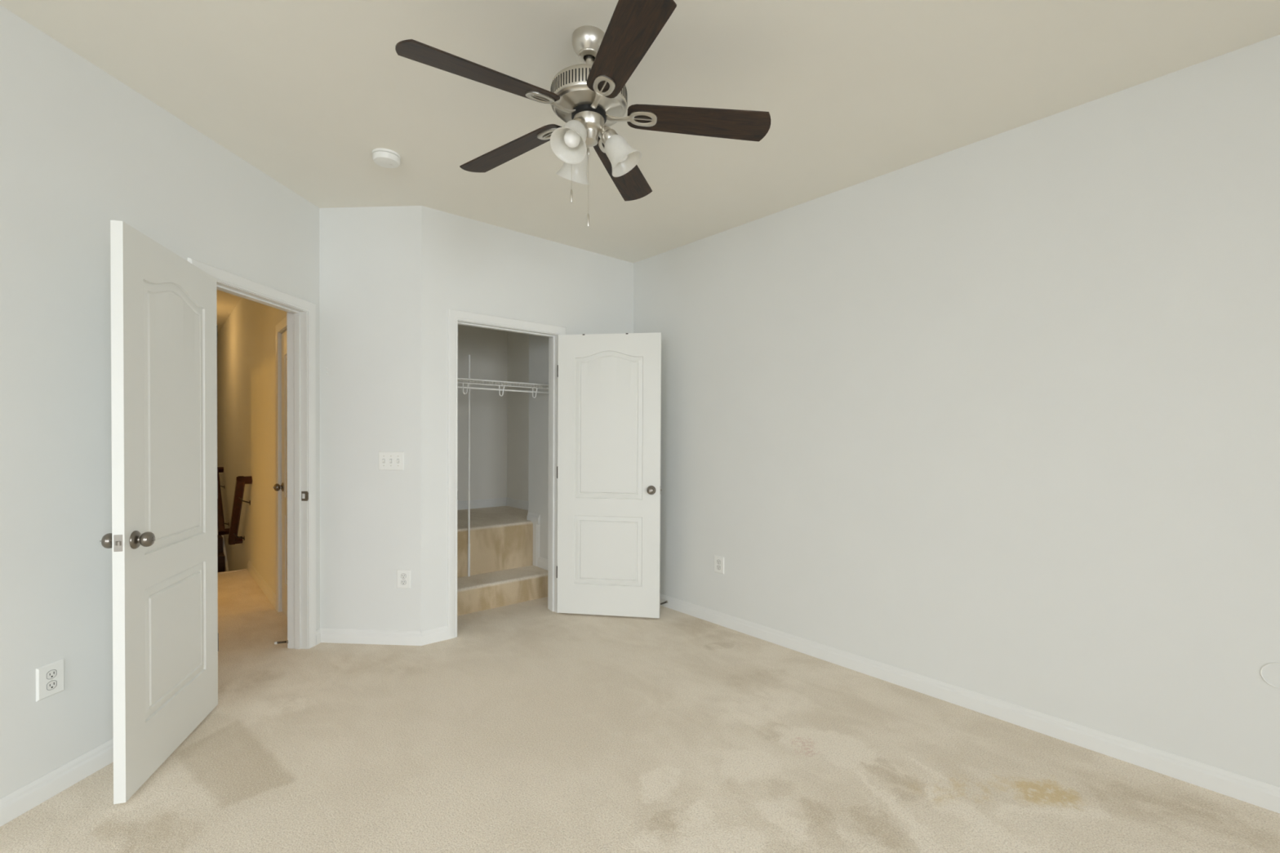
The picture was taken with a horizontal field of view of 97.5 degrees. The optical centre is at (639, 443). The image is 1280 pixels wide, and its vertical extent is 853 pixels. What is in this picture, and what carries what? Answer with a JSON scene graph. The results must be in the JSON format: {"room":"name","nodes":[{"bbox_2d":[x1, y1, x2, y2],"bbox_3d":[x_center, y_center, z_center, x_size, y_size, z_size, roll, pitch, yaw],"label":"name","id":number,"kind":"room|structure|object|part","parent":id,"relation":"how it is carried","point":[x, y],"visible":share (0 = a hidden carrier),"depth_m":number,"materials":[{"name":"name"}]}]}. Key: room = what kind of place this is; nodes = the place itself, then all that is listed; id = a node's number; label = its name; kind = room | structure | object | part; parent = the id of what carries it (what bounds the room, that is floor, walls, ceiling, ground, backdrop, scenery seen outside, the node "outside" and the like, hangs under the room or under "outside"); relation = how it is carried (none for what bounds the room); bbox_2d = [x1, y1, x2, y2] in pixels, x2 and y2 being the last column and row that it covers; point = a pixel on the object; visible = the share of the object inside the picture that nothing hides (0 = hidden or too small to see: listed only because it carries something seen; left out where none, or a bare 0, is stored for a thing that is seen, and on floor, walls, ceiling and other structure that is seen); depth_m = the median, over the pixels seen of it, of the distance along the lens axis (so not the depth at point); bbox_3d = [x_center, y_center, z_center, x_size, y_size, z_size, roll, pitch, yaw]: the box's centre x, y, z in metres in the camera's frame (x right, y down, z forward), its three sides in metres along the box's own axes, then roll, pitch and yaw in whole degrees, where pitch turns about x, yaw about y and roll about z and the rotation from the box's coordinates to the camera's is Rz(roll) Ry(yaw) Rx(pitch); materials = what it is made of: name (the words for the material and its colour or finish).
{"room":"empty bedroom","nodes":[
{"label":"empty bedroom","id":0,"kind":"room"},
{"bbox_2d":[0,4,319,798],"bbox_3d":[-2.278,-0.076,0.568,0.120,2.726,5.950,0,1,4],"label":"wall","id":1,"kind":"structure","parent":0,"point":[82,150],"depth_m":2.08,"materials":[{"name":"paint"}]},
{"bbox_2d":[35,658,64,702],"bbox_3d":[-2.120,0.852,2.022,0.008,0.117,0.089,0,1,4],"label":"wall outlet","id":2,"kind":"object","parent":1,"relation":"attached to","point":[49,677],"visible":1,"depth_m":2.02,"materials":[{"name":"white plastic"}]},
{"bbox_2d":[46,680,56,690],"bbox_3d":[-2.119,0.872,2.022,0.026,0.032,0.026,0,1,-41],"label":"receptacle","id":3,"kind":"object","parent":2,"relation":"attached to","point":[51,684],"depth_m":2.02,"materials":[{"name":"white plastic"}]},
{"bbox_2d":[46,669,56,679],"bbox_3d":[-2.117,0.833,2.021,0.001,0.032,0.032,0,1,4],"label":"receptacle","id":4,"kind":"object","parent":2,"relation":"attached to","point":[51,673],"depth_m":2.02,"materials":[{"name":"white plastic"}]},
{"bbox_2d":[99,219,218,804],"bbox_3d":[-1.926,0.241,2.312,0.163,2.030,0.771,0,1,-17],"label":"door","id":5,"kind":"structure","parent":1,"relation":"in","point":[162,540],"depth_m":2.19,"materials":[{"name":"white wood"}]},
{"bbox_3d":[-1.877,0.348,2.001,0.056,0.065,0.065,0,1,-17],"label":"knob","id":6,"kind":"part","parent":5,"relation":"part of","materials":[{"name":"grey metal"}]},
{"bbox_3d":[-1.815,0.348,1.954,0.025,0.058,0.002,0,1,-17],"label":"latch plate","id":7,"kind":"part","parent":5,"relation":"part of","materials":[{"name":"silver metal"}]},
{"bbox_3d":[-1.789,0.348,2.027,0.056,0.065,0.065,0,1,-17],"label":"knob","id":8,"kind":"part","parent":5,"relation":"part of","materials":[{"name":"grey metal"}]},
{"bbox_2d":[0,628,320,826],"bbox_3d":[-2.217,1.244,0.593,0.015,0.086,5.920,0,1,4],"label":"baseboard","id":9,"kind":"structure","parent":1,"relation":"attached to","point":[28,797],"depth_m":2.03,"materials":[{"name":"white wood"}]},
{"bbox_2d":[187,257,315,648],"bbox_3d":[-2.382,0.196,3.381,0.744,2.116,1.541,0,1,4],"label":"door frame","id":10,"kind":"structure","parent":1,"relation":"attached to","point":[300,313],"depth_m":3.42,"materials":[{"name":"white wood"}]},
{"bbox_3d":[-2.037,0.323,3.417,0.042,0.058,0.006,0,1,4],"label":"strike plate","id":11,"kind":"part","parent":10,"relation":"part of","materials":[{"name":"grey metal"}]},
{"bbox_2d":[274,640,288,644],"bbox_3d":[-2.192,1.218,3.435,0.081,0.026,0.020,0,1,-2],"label":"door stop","id":12,"kind":"object","parent":1,"relation":"attached to","point":[282,642],"visible":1,"depth_m":3.43,"materials":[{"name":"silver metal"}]},
{"bbox_2d":[217,297,286,612],"bbox_3d":[-4.447,0.847,6.285,0.117,4.726,7.300,0,1,-41],"label":"wall","id":13,"kind":"structure","parent":0,"point":[246,357],"depth_m":5.28,"materials":[{"name":"paint"}]},
{"bbox_2d":[217,466,229,535],"bbox_3d":[-5.199,0.698,6.968,0.118,0.773,0.923,0,1,-41],"label":"handrail","id":14,"kind":"object","parent":13,"relation":"attached to","point":[222,531],"visible":0.73,"depth_m":6.79,"materials":[{"name":"brown wood"}]},
{"bbox_2d":[227,475,252,545],"bbox_3d":[-3.921,0.674,5.501,0.118,0.746,0.816,0,1,-41],"label":"handrail","id":15,"kind":"object","parent":13,"relation":"attached to","point":[241,481],"visible":1,"depth_m":5.41,"materials":[{"name":"brown wood"}]},
{"bbox_2d":[247,560,275,609],"bbox_3d":[-3.241,1.190,4.802,0.015,0.086,1.640,0,1,-41],"label":"baseboard","id":16,"kind":"structure","parent":13,"relation":"attached to","point":[268,593],"depth_m":4.69,"materials":[{"name":"white wood"}]},
{"bbox_2d":[273,330,287,617],"bbox_3d":[-2.402,0.221,3.843,0.096,2.030,0.762,0,1,-41],"label":"door","id":17,"kind":"structure","parent":13,"relation":"in","point":[283,486],"depth_m":4.04,"materials":[{"name":"white wood"}]},
{"bbox_3d":[-2.617,0.320,4.067,0.056,0.065,0.065,0,1,-41],"label":"knob","id":18,"kind":"part","parent":17,"relation":"part of","materials":[{"name":"grey metal"}]},
{"bbox_2d":[319,205,422,631],"bbox_3d":[-1.681,-0.107,3.559,0.659,2.726,0.100,0,1,4],"label":"wall","id":19,"kind":"structure","parent":0,"point":[371,257],"depth_m":3.51,"materials":[{"name":"paint"}]},
{"bbox_2d":[320,628,422,645],"bbox_3d":[-1.689,1.213,3.516,0.665,0.086,0.015,0,1,4],"label":"baseboard","id":20,"kind":"structure","parent":19,"relation":"attached to","point":[327,635],"depth_m":3.51,"materials":[{"name":"white wood"}]},
{"bbox_2d":[378,451,404,470],"bbox_3d":[-1.550,0.111,3.492,0.163,0.117,0.019,0,1,4],"label":"light switch","id":21,"kind":"object","parent":19,"relation":"attached to","point":[388,460],"visible":1,"depth_m":3.50,"materials":[{"name":"white plastic"}]},
{"bbox_2d":[396,569,410,588],"bbox_3d":[-1.473,0.848,3.501,0.089,0.117,0.008,0,1,4],"label":"wall outlet","id":22,"kind":"object","parent":19,"relation":"attached to","point":[403,576],"visible":1,"depth_m":3.50,"materials":[{"name":"white plastic"}]},
{"bbox_2d":[400,579,405,584],"bbox_3d":[-1.473,0.867,3.501,0.029,0.029,0.007,0,1,4],"label":"receptacle","id":23,"kind":"object","parent":22,"relation":"attached to","point":[402,581],"depth_m":3.50,"materials":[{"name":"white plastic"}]},
{"bbox_2d":[400,573,405,578],"bbox_3d":[-1.473,0.828,3.500,0.026,0.032,0.026,0,1,-41],"label":"receptacle","id":24,"kind":"object","parent":22,"relation":"attached to","point":[402,575],"depth_m":3.50,"materials":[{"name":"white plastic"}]},
{"bbox_2d":[457,324,507,501],"bbox_3d":[-2.192,-0.130,5.303,2.000,2.726,0.120,0,1,-41],"label":"wall","id":25,"kind":"structure","parent":0,"point":[486,348],"depth_m":5.74,"materials":[{"name":"paint"}]},
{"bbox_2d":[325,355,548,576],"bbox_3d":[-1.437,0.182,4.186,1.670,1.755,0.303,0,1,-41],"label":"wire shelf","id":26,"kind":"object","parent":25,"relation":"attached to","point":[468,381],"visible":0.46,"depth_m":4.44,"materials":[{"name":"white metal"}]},
{"bbox_3d":[-1.348,-0.408,4.081,1.670,0.014,0.014,0,1,-41],"label":"hanging rod","id":27,"kind":"part","parent":26,"relation":"part of","materials":[{"name":"white plastic"}]},
{"bbox_2d":[457,508,533,577],"bbox_3d":[-1.910,0.861,4.733,1.670,0.380,1.115,0,1,-41],"label":"carpeted step","id":28,"kind":"structure","parent":0,"point":[498,541],"depth_m":4.67,"materials":[{"name":"carpet"}]},
{"bbox_2d":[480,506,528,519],"bbox_3d":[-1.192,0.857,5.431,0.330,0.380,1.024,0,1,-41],"label":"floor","id":29,"kind":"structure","parent":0,"point":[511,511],"depth_m":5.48,"materials":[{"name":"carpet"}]},
{"bbox_2d":[506,331,528,501],"bbox_3d":[-0.997,-0.127,5.666,0.280,2.726,1.144,0,1,-41],"label":"wall","id":30,"kind":"structure","parent":0,"point":[517,349],"depth_m":5.73,"materials":[{"name":"paint"}]},
{"bbox_2d":[421,205,633,631],"bbox_3d":[-0.747,-0.108,4.096,1.719,2.726,0.120,0,1,-41],"label":"wall","id":31,"kind":"structure","parent":0,"point":[471,265],"depth_m":3.70,"materials":[{"name":"paint"}]},
{"bbox_2d":[420,625,448,645],"bbox_3d":[-0.712,1.212,4.058,1.725,0.086,0.015,0,1,-41],"label":"baseboard","id":32,"kind":"structure","parent":31,"relation":"attached to","point":[440,633],"depth_m":3.54,"materials":[{"name":"white wood"}]},
{"bbox_2d":[447,308,565,639],"bbox_3d":[-0.936,0.198,3.937,0.892,2.116,0.152,0,1,-41],"label":"door frame","id":33,"kind":"structure","parent":31,"relation":"attached to","point":[455,317],"depth_m":3.73,"materials":[{"name":"white wood"}]},
{"bbox_2d":[556,332,662,617],"bbox_3d":[-0.225,0.229,4.066,0.772,2.032,0.163,0,1,9],"label":"door","id":34,"kind":"structure","parent":31,"relation":"in","point":[609,435],"depth_m":4.05,"materials":[{"name":"white wood"}]},
{"bbox_3d":[0.077,0.336,3.971,0.065,0.065,0.056,0,1,9],"label":"knob","id":35,"kind":"part","parent":34,"relation":"part of","materials":[{"name":"grey metal"}]},
{"bbox_2d":[528,334,548,559],"bbox_3d":[-0.510,-0.116,4.856,0.610,2.726,0.716,0,1,-41],"label":"wall","id":36,"kind":"structure","parent":0,"point":[538,498],"depth_m":4.79,"materials":[{"name":"paint"}]},
{"bbox_2d":[457,497,547,570],"bbox_3d":[-1.586,0.916,4.615,1.997,0.656,1.740,0,1,-41],"label":"baseboard","id":37,"kind":"structure","parent":36,"relation":"attached to","point":[539,562],"depth_m":5.59,"materials":[{"name":"white wood"}]},
{"bbox_2d":[0,569,1279,852],"bbox_3d":[-0.901,1.343,0.699,6.750,0.100,10.905,0,1,-41],"label":"floor","id":38,"kind":"structure","parent":0,"point":[533,728],"depth_m":2.23,"materials":[{"name":"carpet"}]},
{"bbox_2d":[457,564,547,615],"bbox_3d":[-1.372,1.155,4.246,1.500,0.190,0.333,0,1,-41],"label":"carpeted step","id":39,"kind":"structure","parent":38,"relation":"on","point":[490,590],"depth_m":4.35,"materials":[{"name":"carpet"}]},
{"bbox_2d":[0,0,1279,333],"bbox_3d":[-2.483,-1.512,2.501,6.750,0.100,15.770,0,1,-41],"label":"ceiling","id":40,"kind":"structure","parent":0,"point":[853,92],"depth_m":2.24,"materials":[{"name":"paint"}]},
{"bbox_2d":[372,147,400,168],"bbox_3d":[-1.284,-1.437,2.844,0.132,0.046,0.132,0,1,-41],"label":"smoke detector","id":41,"kind":"object","parent":40,"relation":"attached to","point":[384,157],"visible":1,"depth_m":2.81,"materials":[{"name":"white plastic"}]},
{"bbox_2d":[395,0,770,226],"bbox_3d":[-0.221,-1.103,1.985,1.214,0.683,1.247,0,1,-41],"label":"ceiling fan","id":42,"kind":"object","parent":40,"relation":"hanging from","point":[590,96],"visible":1,"depth_m":1.95,"materials":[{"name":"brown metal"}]},
{"bbox_3d":[-0.493,-1.155,1.764,0.515,0.006,0.137,-4,16,-38],"label":"blade","id":43,"kind":"part","parent":42,"relation":"part of","materials":[{"name":"brown wood"}]},
{"bbox_3d":[-0.508,-1.161,2.226,0.515,0.006,0.137,-3,12,34],"label":"blade","id":44,"kind":"part","parent":42,"relation":"part of","materials":[{"name":"brown wood"}]},
{"bbox_3d":[-0.232,-1.031,1.891,0.133,0.140,0.125,0,1,-41],"label":"lamp shade","id":45,"kind":"part","parent":42,"relation":"part of","materials":[{"name":"white glass"}]},
{"bbox_3d":[-0.226,-1.044,1.908,0.065,0.077,0.056,0,1,-41],"label":"light bulb","id":46,"kind":"part","parent":42,"relation":"part of","materials":[{"name":"white glass"}]},
{"bbox_3d":[-0.246,-1.033,2.112,0.128,0.140,0.134,0,1,-41],"label":"lamp shade","id":47,"kind":"part","parent":42,"relation":"part of","materials":[{"name":"white glass"}]},
{"bbox_2d":[572,116,586,137],"bbox_3d":[-0.213,-1.095,1.939,0.059,0.072,0.067,1,1,25],"label":"socket","id":48,"kind":"object","parent":42,"relation":"attached to","point":[582,121],"depth_m":1.91,"materials":[{"name":"silver metal"}]},
{"bbox_2d":[600,124,617,145],"bbox_3d":[-0.106,-1.100,2.006,0.064,0.082,0.063,0,1,-41],"label":"socket","id":49,"kind":"object","parent":42,"relation":"attached to","point":[609,136],"depth_m":1.98,"materials":[{"name":"silver metal"}]},
{"bbox_3d":[-0.054,-1.031,2.006,0.130,0.140,0.127,0,1,-41],"label":"lamp shade","id":50,"kind":"part","parent":42,"relation":"part of","materials":[{"name":"white glass"}]},
{"bbox_3d":[-0.072,-1.160,2.384,0.137,0.006,0.515,-13,-6,15],"label":"blade","id":51,"kind":"part","parent":42,"relation":"part of","materials":[{"name":"brown wood"}]},
{"bbox_3d":[-0.073,-1.044,2.006,0.061,0.077,0.059,0,1,-41],"label":"light bulb","id":52,"kind":"part","parent":42,"relation":"part of","materials":[{"name":"white glass"}]},
{"bbox_3d":[-0.048,-1.151,1.635,0.137,0.006,0.515,14,-1,-20],"label":"blade","id":53,"kind":"part","parent":42,"relation":"part of","materials":[{"name":"brown wood"}]},
{"bbox_3d":[0.212,-1.154,2.018,0.515,0.006,0.137,4,-12,-2],"label":"blade","id":54,"kind":"part","parent":42,"relation":"part of","materials":[{"name":"brown wood"}]},
{"bbox_2d":[633,34,1279,786],"bbox_3d":[2.521,-0.064,1.744,0.120,2.726,7.960,0,1,-41],"label":"wall","id":55,"kind":"structure","parent":0,"point":[997,416],"depth_m":2.55,"materials":[{"name":"paint"}]},
{"bbox_2d":[714,555,724,573],"bbox_3d":[0.550,0.848,3.914,0.008,0.117,0.089,0,1,-41],"label":"wall outlet","id":56,"kind":"object","parent":55,"relation":"attached to","point":[718,561],"visible":1,"depth_m":3.91,"materials":[{"name":"white plastic"}]},
{"bbox_2d":[659,593,1279,813],"bbox_3d":[2.463,1.256,1.715,0.015,0.086,7.720,0,1,-41],"label":"baseboard","id":57,"kind":"structure","parent":55,"relation":"attached to","point":[1257,793],"depth_m":2.53,"materials":[{"name":"white wood"}]},
{"bbox_2d":[1260,662,1279,688],"bbox_3d":[2.243,0.818,1.973,0.005,0.089,0.089,0,1,-41],"label":"ring","id":58,"kind":"object","parent":55,"relation":"attached to","point":[1266,664],"visible":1,"depth_m":1.99,"materials":[{"name":"white plastic"}]},
{"bbox_3d":[-4.938,2.021,5.957,1.063,0.100,0.780,0,1,-41],"label":"floor","id":59,"kind":"structure","parent":0,"visible":0},
{"bbox_2d":[217,534,228,572],"bbox_3d":[-5.537,1.535,6.641,1.060,0.850,1.250,0,1,-41],"label":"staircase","id":60,"kind":"structure","parent":59,"relation":"on","point":[221,552],"depth_m":6.99,"materials":[{"name":"brown wood"}]},
{"bbox_3d":[-4.443,1.696,5.368,1.036,0.570,0.750,0,1,-41],"label":"staircase","id":61,"kind":"structure","parent":59,"relation":"on","visible":0},
{"bbox_2d":[217,568,247,573],"bbox_3d":[-4.186,1.317,5.089,1.063,0.196,0.030,0,1,-41],"label":"stair nosing","id":62,"kind":"structure","parent":61,"relation":"attached to","point":[243,569],"depth_m":5.35,"materials":[{"name":"carpet"}]}
]}

